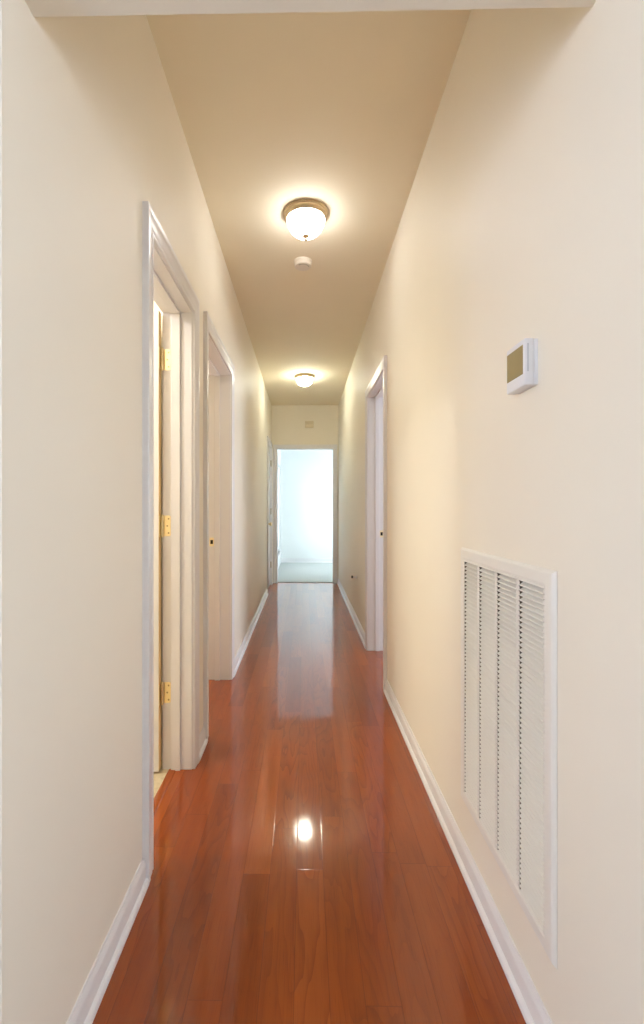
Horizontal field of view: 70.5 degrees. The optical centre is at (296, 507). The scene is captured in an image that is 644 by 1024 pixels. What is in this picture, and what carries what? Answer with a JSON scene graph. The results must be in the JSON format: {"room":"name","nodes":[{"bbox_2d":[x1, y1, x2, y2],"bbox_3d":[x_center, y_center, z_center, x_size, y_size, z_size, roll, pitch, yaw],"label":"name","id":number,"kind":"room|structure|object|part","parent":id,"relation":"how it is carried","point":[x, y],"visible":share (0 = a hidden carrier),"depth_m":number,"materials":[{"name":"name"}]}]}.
{"room":"home hallway","nodes":[
{"label":"home hallway","id":0,"kind":"room"},
{"bbox_2d":[0,0,271,1023],"bbox_3d":[-0.490,-0.192,3.844,0.125,2.670,6.210,0,0,1],"label":"wall","id":1,"kind":"structure","parent":0,"point":[91,130],"depth_m":0.98,"materials":[{"name":"beige paint"}]},
{"bbox_2d":[66,582,272,1023],"bbox_3d":[-0.418,1.104,3.789,0.022,0.078,6.096,0,0,1],"label":"baseboard","id":2,"kind":"structure","parent":1,"relation":"attached to","point":[84,1011],"depth_m":1.16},
{"bbox_2d":[142,201,198,881],"bbox_3d":[-0.777,0.108,1.718,0.670,2.070,0.666,0,0,1],"label":"door","id":3,"kind":"structure","parent":1,"relation":"in","point":[165,283],"depth_m":1.97,"materials":[{"name":"white wood"}]},
{"bbox_2d":[203,311,234,739],"bbox_3d":[-0.514,0.096,2.644,0.175,2.094,0.862,0,0,1],"label":"door","id":4,"kind":"structure","parent":1,"relation":"in","point":[218,367],"depth_m":3.01,"materials":[{"name":"white wood"}]},
{"bbox_2d":[267,436,271,589],"bbox_3d":[-0.420,0.105,6.335,0.188,2.076,0.777,0,0,1],"label":"door","id":5,"kind":"structure","parent":1,"relation":"in","point":[269,443],"depth_m":6.51,"materials":[{"name":"white wood"}]},
{"bbox_2d":[154,302,161,759],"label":"door","id":6,"kind":"structure","parent":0,"point":[156,307],"depth_m":2.06,"materials":[{"name":"beige paint"}]},
{"bbox_2d":[154,769,175,814],"bbox_3d":[-0.545,1.141,1.714,0.034,0.005,0.530,0,0,1],"label":"trim","id":7,"kind":"structure","parent":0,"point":[163,787],"depth_m":1.84,"materials":[{"name":"red wood"}]},
{"bbox_2d":[272,405,337,581],"bbox_3d":[1.195,-0.192,8.091,3.316,2.670,2.560,0,0,1],"label":"wall","id":8,"kind":"structure","parent":0,"point":[305,476],"depth_m":9.28,"materials":[{"name":"white paint"}]},
{"bbox_2d":[278,465,281,557],"bbox_3d":[-0.373,0.039,8.372,0.130,1.692,1.290,0,0,1],"label":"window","id":9,"kind":"structure","parent":8,"relation":"in","point":[278,465],"depth_m":8.94,"materials":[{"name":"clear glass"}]},
{"bbox_3d":[-0.398,0.028,8.373,0.080,1.670,1.230,0,0,1],"label":"frame","id":10,"kind":"part","parent":9,"relation":"part of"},
{"bbox_2d":[273,444,336,583],"bbox_3d":[0.128,0.103,6.874,0.965,2.079,0.133,0,0,1],"label":"door frame","id":11,"kind":"structure","parent":8,"relation":"in","point":[333,447],"depth_m":6.82,"materials":[{"name":"white wood"}]},
{"bbox_2d":[281,558,332,562],"bbox_3d":[1.215,1.088,9.260,3.076,0.094,0.022,0,0,1],"label":"baseboard","id":12,"kind":"structure","parent":8,"relation":"attached to","point":[283,560],"depth_m":9.27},
{"bbox_2d":[305,421,313,427],"bbox_3d":[0.188,-1.236,6.812,0.126,0.103,0.033,0,0,1],"label":"door chime","id":13,"kind":"object","parent":8,"relation":"attached to","point":[308,424],"visible":1,"depth_m":6.79,"materials":[{"name":"beige plastic"}]},
{"bbox_2d":[146,9,470,404],"bbox_3d":[0.075,-1.577,3.869,1.204,0.100,6.140,0,0,1],"label":"ceiling","id":14,"kind":"structure","parent":0,"point":[337,110],"depth_m":1.92,"materials":[{"name":"beige paint"}]},
{"bbox_2d":[294,256,311,270],"bbox_3d":[0.039,-1.509,2.830,0.115,0.036,0.115,0,0,1],"label":"smoke detector","id":15,"kind":"object","parent":14,"relation":"attached to","point":[302,263],"visible":1,"depth_m":2.80,"materials":[{"name":"beige plastic"}]},
{"bbox_2d":[295,373,314,387],"bbox_3d":[0.091,-1.455,5.299,0.235,0.143,0.235,0,0,1],"label":"flush ceiling light","id":16,"kind":"object","parent":14,"relation":"attached to","point":[303,379],"visible":1,"depth_m":5.23,"materials":[{"name":"white glass"}]},
{"bbox_3d":[0.091,-1.461,5.299,0.197,0.104,0.197,0,0,1],"label":"lamp shade","id":17,"kind":"part","parent":16,"relation":"part of","materials":[{"name":"white glass"}]},
{"bbox_2d":[283,199,327,241],"bbox_3d":[0.047,-1.455,2.369,0.235,0.143,0.235,0,0,1],"label":"flush ceiling light","id":18,"kind":"object","parent":14,"relation":"attached to","point":[305,219],"visible":1,"depth_m":2.31,"materials":[{"name":"white glass"}]},
{"bbox_3d":[0.047,-1.461,2.369,0.197,0.104,0.197,0,0,1],"label":"lamp shade","id":19,"kind":"part","parent":18,"relation":"part of","materials":[{"name":"white glass"}]},
{"bbox_2d":[92,563,525,1023],"bbox_3d":[-0.167,1.189,5.079,5.900,0.108,8.630,0,0,1],"label":"floor","id":20,"kind":"structure","parent":0,"point":[306,870],"depth_m":1.43,"materials":[{"name":"red wood"}]},
{"bbox_2d":[25,0,595,16],"bbox_3d":[-0.038,-0.192,0.719,4.700,2.670,0.200,0,0,1],"label":"wall","id":21,"kind":"structure","parent":0,"point":[38,8],"depth_m":0.81,"materials":[{"name":"beige paint"}]},
{"bbox_2d":[338,0,643,1023],"bbox_3d":[0.638,-0.192,3.803,0.125,2.670,6.255,0,0,1],"label":"wall","id":22,"kind":"structure","parent":0,"point":[522,218],"depth_m":1.00,"materials":[{"name":"beige paint"}]},
{"bbox_2d":[365,355,386,690],"bbox_3d":[0.620,0.102,3.250,0.148,2.081,0.872,0,0,1],"label":"door","id":23,"kind":"structure","parent":22,"relation":"in","point":[376,391],"depth_m":3.62,"materials":[{"name":"white wood"}]},
{"bbox_2d":[337,578,552,1023],"bbox_3d":[0.564,1.104,3.753,0.022,0.078,6.136,0,0,1],"label":"baseboard","id":24,"kind":"structure","parent":22,"relation":"attached to","point":[533,1010],"depth_m":1.32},
{"bbox_2d":[461,547,556,968],"bbox_3d":[0.578,0.533,1.197,0.110,0.806,0.552,0,0,1],"label":"air vent","id":25,"kind":"object","parent":22,"relation":"in","point":[509,607],"visible":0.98,"depth_m":1.10,"materials":[{"name":"white metal"}]},
{"bbox_2d":[507,338,537,394],"bbox_3d":[0.515,-0.320,1.043,0.032,0.104,0.092,0,0,1],"label":"thermostat","id":26,"kind":"object","parent":22,"relation":"attached to","point":[522,359],"visible":1,"depth_m":1.01,"materials":[{"name":"white plastic"}]},
{"bbox_3d":[0.527,-0.320,1.043,0.009,0.101,0.088,0,0,1],"label":"plate","id":27,"kind":"part","parent":26,"relation":"part of","materials":[{"name":"white plastic"}]}
]}

